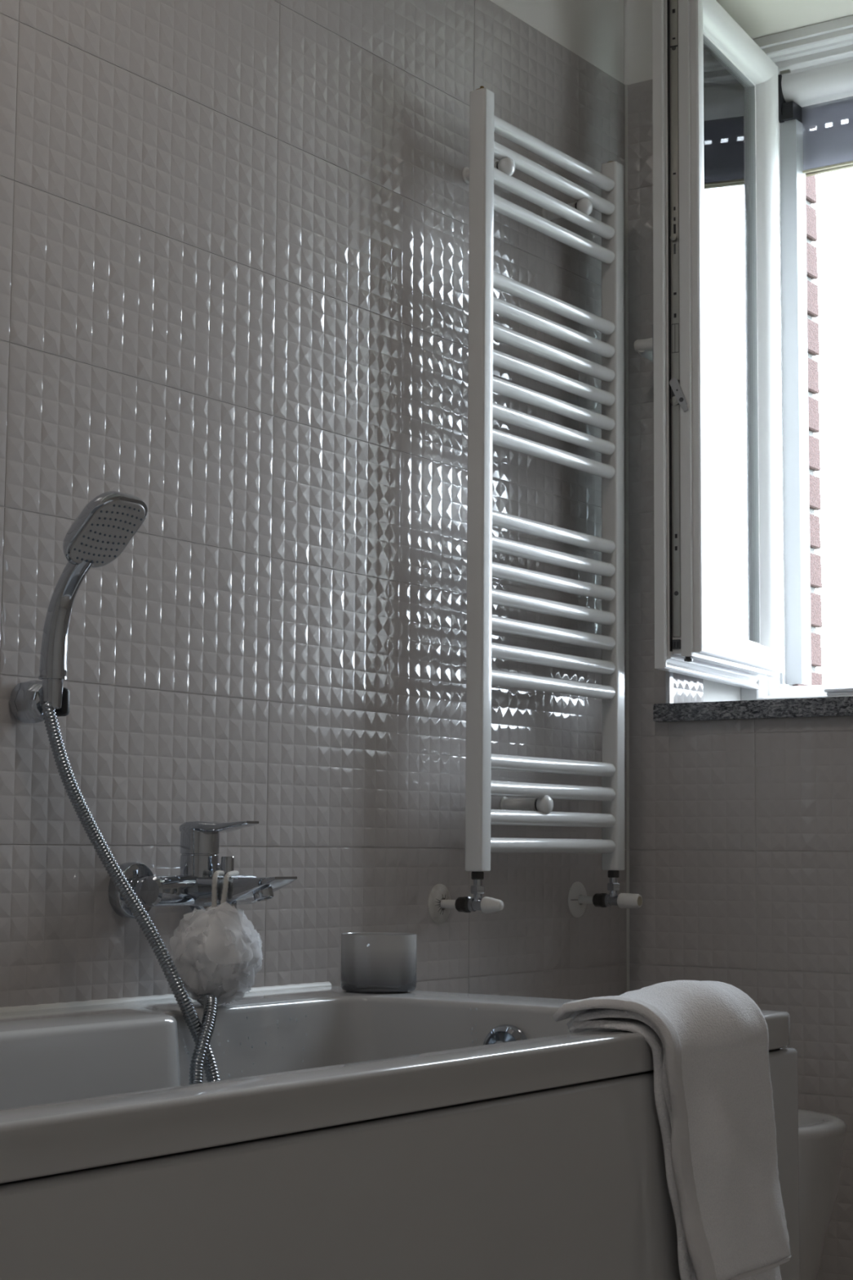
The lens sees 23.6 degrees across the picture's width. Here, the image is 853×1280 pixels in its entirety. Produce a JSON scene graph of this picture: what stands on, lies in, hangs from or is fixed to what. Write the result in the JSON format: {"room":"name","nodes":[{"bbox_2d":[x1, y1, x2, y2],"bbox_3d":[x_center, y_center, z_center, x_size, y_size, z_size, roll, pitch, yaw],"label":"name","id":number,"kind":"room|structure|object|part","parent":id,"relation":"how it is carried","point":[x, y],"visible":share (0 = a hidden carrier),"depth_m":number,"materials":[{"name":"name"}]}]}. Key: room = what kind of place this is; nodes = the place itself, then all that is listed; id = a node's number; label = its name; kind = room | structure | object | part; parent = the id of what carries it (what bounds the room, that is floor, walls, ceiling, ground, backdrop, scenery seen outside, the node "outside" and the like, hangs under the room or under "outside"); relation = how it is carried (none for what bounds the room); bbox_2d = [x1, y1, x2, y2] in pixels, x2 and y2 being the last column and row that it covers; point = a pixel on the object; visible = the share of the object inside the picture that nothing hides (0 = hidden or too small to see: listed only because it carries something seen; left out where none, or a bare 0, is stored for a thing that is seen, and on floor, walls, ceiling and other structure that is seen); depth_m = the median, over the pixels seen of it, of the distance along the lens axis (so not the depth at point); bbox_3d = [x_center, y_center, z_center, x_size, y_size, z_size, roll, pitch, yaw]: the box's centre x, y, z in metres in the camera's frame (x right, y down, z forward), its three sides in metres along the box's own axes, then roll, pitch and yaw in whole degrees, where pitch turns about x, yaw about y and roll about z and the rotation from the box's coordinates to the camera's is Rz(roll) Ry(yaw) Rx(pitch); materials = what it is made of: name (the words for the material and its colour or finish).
{"room":"bathroom","nodes":[
{"label":"bathroom","id":0,"kind":"room"},
{"bbox_2d":[0,0,626,1007],"bbox_3d":[-0.979,-0.375,1.875,0.121,2.850,4.500,-4,-7,35],"label":"wall","id":1,"kind":"structure","parent":0,"point":[233,234],"depth_m":2.87,"materials":[{"name":"grey tile"}]},
{"bbox_2d":[8,680,69,723],"bbox_3d":[-0.456,0.073,2.422,0.066,0.052,0.052,-4,-7,35],"label":"holder","id":2,"kind":"object","parent":1,"relation":"attached to","point":[25,700],"visible":0.6,"depth_m":2.41,"materials":[{"name":"silver metal"}]},
{"bbox_2d":[38,490,147,709],"bbox_3d":[-0.398,-0.044,2.383,0.136,0.247,0.087,-4,-7,35],"label":"shower","id":3,"kind":"object","parent":2,"relation":"in","point":[105,525],"visible":1,"depth_m":2.39,"materials":[{"name":"silver metal"}]},
{"bbox_3d":[-0.423,-0.031,2.399,0.073,0.149,0.032,-4,-7,35],"label":"handle","id":4,"kind":"part","parent":3,"relation":"part of","materials":[{"name":"silver metal"}]},
{"bbox_2d":[40,701,220,1084],"bbox_3d":[-0.289,0.364,2.423,0.207,0.574,0.299,-4,-7,35],"label":"shower hose","id":5,"kind":"object","parent":2,"relation":"hanging from","point":[202,1033],"visible":0.59,"depth_m":2.41,"materials":[{"name":"silver metal"}]},
{"bbox_2d":[107,821,297,918],"bbox_3d":[-0.254,0.293,2.576,0.198,0.130,0.214,-4,-7,35],"label":"mixer","id":6,"kind":"object","parent":1,"relation":"attached to","point":[199,845],"visible":0.83,"depth_m":2.55,"materials":[{"name":"silver metal"}]},
{"bbox_2d":[168,870,262,1006],"bbox_3d":[-0.257,0.367,2.511,0.103,0.166,0.131,-4,-7,35],"label":"loofah","id":7,"kind":"object","parent":6,"relation":"hanging from","point":[217,950],"visible":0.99,"depth_m":2.48,"materials":[{"name":"white fabric"}]},
{"bbox_3d":[-0.255,0.321,2.554,0.029,0.066,0.063,-1,-6,11],"label":"hanging cord","id":8,"kind":"part","parent":7,"relation":"part of","materials":[{"name":"white fabric"}]},
{"bbox_3d":[-0.262,0.237,2.587,0.107,0.014,0.048,-4,-7,35],"label":"lever","id":9,"kind":"part","parent":6,"relation":"part of","materials":[{"name":"silver metal"}]},
{"bbox_3d":[-0.254,0.287,2.576,0.023,0.028,0.016,-4,-7,35],"label":"diverter knob","id":10,"kind":"part","parent":6,"relation":"part of","materials":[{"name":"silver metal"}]},
{"bbox_3d":[-0.234,0.315,2.559,0.148,0.039,0.060,-4,-7,35],"label":"spout","id":11,"kind":"part","parent":6,"relation":"part of","materials":[{"name":"silver metal"}]},
{"bbox_2d":[427,85,642,924],"bbox_3d":[0.192,-0.202,3.328,0.122,1.311,0.473,-4,-7,35],"label":"towel radiator","id":12,"kind":"object","parent":1,"relation":"attached to","point":[482,173],"visible":1,"depth_m":3.29,"materials":[{"name":"white metal"}]},
{"bbox_3d":[0.083,-0.257,3.158,0.031,1.220,0.030,-4,-7,35],"label":"post","id":13,"kind":"part","parent":12,"relation":"part of","materials":[{"name":"white metal"}]},
{"bbox_3d":[0.319,-0.220,3.494,0.031,1.220,0.030,-4,-7,35],"label":"post","id":14,"kind":"part","parent":12,"relation":"part of","materials":[{"name":"white metal"}]},
{"bbox_3d":[0.340,0.435,3.408,0.038,0.026,0.026,-4,-7,35],"label":"valve knob","id":15,"kind":"part","parent":12,"relation":"part of","materials":[{"name":"white plastic"}]},
{"bbox_2d":[623,0,852,1279],"bbox_3d":[1.528,-0.233,3.076,2.840,2.850,0.364,-4,-7,35],"label":"wall","id":16,"kind":"structure","parent":0,"point":[740,833],"depth_m":3.52,"materials":[{"name":"grey tile"}]},
{"bbox_2d":[665,671,673,703],"bbox_3d":[0.433,-0.457,3.655,0.008,1.144,0.012,-4,-7,35],"label":"trim","id":17,"kind":"structure","parent":16,"relation":"attached to","point":[668,675],"depth_m":3.60,"materials":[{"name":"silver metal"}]},
{"bbox_2d":[634,0,852,700],"bbox_3d":[0.757,-0.552,3.620,0.710,1.334,0.590,-4,-7,35],"label":"window","id":18,"kind":"structure","parent":16,"relation":"in","point":[830,42],"depth_m":3.70,"materials":[{"name":"white plastic"}]},
{"bbox_3d":[0.406,-0.509,3.607,0.042,0.026,0.130,-3,-7,28],"label":"handle","id":19,"kind":"part","parent":18,"relation":"part of","materials":[{"name":"white plastic"}]},
{"bbox_3d":[0.402,-0.512,3.550,0.010,0.070,0.030,-3,-7,28],"label":"handle plate","id":20,"kind":"part","parent":18,"relation":"part of","materials":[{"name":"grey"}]},
{"bbox_3d":[0.430,-0.426,3.515,0.017,0.044,0.002,-3,-7,28],"label":"backing plate","id":21,"kind":"part","parent":18,"relation":"part of","materials":[{"name":"silver metal"}]},
{"bbox_3d":[0.434,-0.421,3.507,0.033,0.060,0.004,-3,-7,28],"label":"tilt lever","id":22,"kind":"part","parent":18,"relation":"part of","materials":[{"name":"grey metal"}]},
{"bbox_3d":[0.520,-0.545,3.739,0.124,1.238,0.502,-3,-7,28],"label":"casement sash","id":23,"kind":"part","parent":18,"relation":"part of","materials":[{"name":"white plastic"}]},
{"bbox_3d":[0.538,0.030,3.668,0.074,0.080,0.502,-3,-7,28],"label":"rail","id":24,"kind":"part","parent":18,"relation":"part of","materials":[{"name":"white plastic"}]},
{"bbox_3d":[0.545,-0.546,3.725,0.004,1.090,0.354,-3,-7,28],"label":"glass pane","id":25,"kind":"part","parent":18,"relation":"part of","materials":[{"name":"clear glass"}]},
{"bbox_3d":[0.547,-1.122,3.786,0.074,0.080,0.502,-3,-7,28],"label":"rail","id":26,"kind":"part","parent":18,"relation":"part of","materials":[{"name":"white plastic"}]},
{"bbox_3d":[0.706,-1.117,4.018,0.020,0.005,0.006,-4,-7,35],"label":"strike plate","id":27,"kind":"part","parent":18,"relation":"part of","materials":[{"name":"silver metal"}]},
{"bbox_3d":[0.907,0.103,3.753,0.683,0.060,0.086,-4,-7,35],"label":"rail","id":28,"kind":"part","parent":18,"relation":"part of","materials":[{"name":"white plastic"}]},
{"bbox_3d":[0.917,-1.164,3.882,0.683,0.060,0.086,-4,-7,35],"label":"head rail","id":29,"kind":"part","parent":18,"relation":"part of","materials":[{"name":"white plastic"}]},
{"bbox_2d":[777,60,852,684],"bbox_3d":[0.944,-0.529,3.861,0.578,1.211,0.077,-4,-7,35],"label":"window frame","id":30,"kind":"structure","parent":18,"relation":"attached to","point":[815,105],"depth_m":4.00,"materials":[{"name":"white plastic"}]},
{"bbox_2d":[805,164,852,177],"bbox_3d":[1.000,-1.041,3.957,0.602,0.182,0.022,-4,-7,35],"label":"roller shutter","id":31,"kind":"object","parent":18,"relation":"attached to","point":[851,166],"visible":0.02,"depth_m":4.08,"materials":[{"name":"grey plastic"}]},
{"bbox_2d":[653,696,852,722],"bbox_3d":[0.772,0.128,3.557,0.682,0.031,0.381,-4,-7,35],"label":"window sill","id":32,"kind":"structure","parent":16,"relation":"attached to","point":[842,706],"depth_m":3.48,"materials":[{"name":"stone"}]},
{"bbox_2d":[824,688,852,697],"bbox_3d":[0.749,0.091,3.448,0.134,0.018,0.075,-4,-7,35],"label":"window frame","id":33,"kind":"structure","parent":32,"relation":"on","point":[836,692],"depth_m":3.44,"materials":[{"name":"white plastic"}]},
{"bbox_2d":[789,175,822,686],"bbox_3d":[1.701,-0.206,3.322,2.840,2.850,0.239,-4,-7,35],"label":"wall","id":34,"kind":"structure","parent":0,"point":[813,339],"depth_m":4.10,"materials":[{"name":"red brick"}]},
{"bbox_3d":[0.152,0.937,0.999,2.600,0.120,4.400,-4,-7,35],"label":"floor","id":35,"kind":"structure","parent":0,"visible":0},
{"bbox_2d":[0,981,799,1279],"bbox_3d":[-0.331,0.680,1.977,0.716,0.580,1.714,-4,-7,35],"label":"bathtub","id":36,"kind":"object","parent":35,"relation":"on","point":[341,1135],"visible":0.85,"depth_m":1.90,"materials":[{"name":"white ceramic"}]},
{"bbox_2d":[340,932,417,993],"bbox_3d":[-0.065,0.440,2.785,0.104,0.077,0.104,-4,-7,35],"label":"glass tumbler","id":37,"kind":"object","parent":36,"relation":"on","point":[371,962],"visible":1,"depth_m":2.74,"materials":[{"name":"grey glass"}]},
{"bbox_3d":[0.092,0.514,2.546,0.028,0.028,0.013,-4,-7,35],"label":"overflow knob","id":38,"kind":"part","parent":36,"relation":"part of","materials":[{"name":"silver metal"}]},
{"bbox_2d":[552,980,791,1279],"bbox_3d":[0.278,0.574,2.279,0.153,0.382,0.316,-4,-7,35],"label":"bath towel","id":39,"kind":"object","parent":36,"relation":"hanging from","point":[708,1040],"visible":0.99,"depth_m":2.23,"materials":[{"name":"white fabric"}]},
{"bbox_2d":[798,1108,847,1279],"bbox_3d":[0.344,0.834,3.048,0.576,0.394,0.340,-4,-7,35],"label":"bidet","id":40,"kind":"object","parent":35,"relation":"on","point":[821,1136],"visible":0.13,"depth_m":2.88,"materials":[{"name":"grey ceramic"}]}
]}

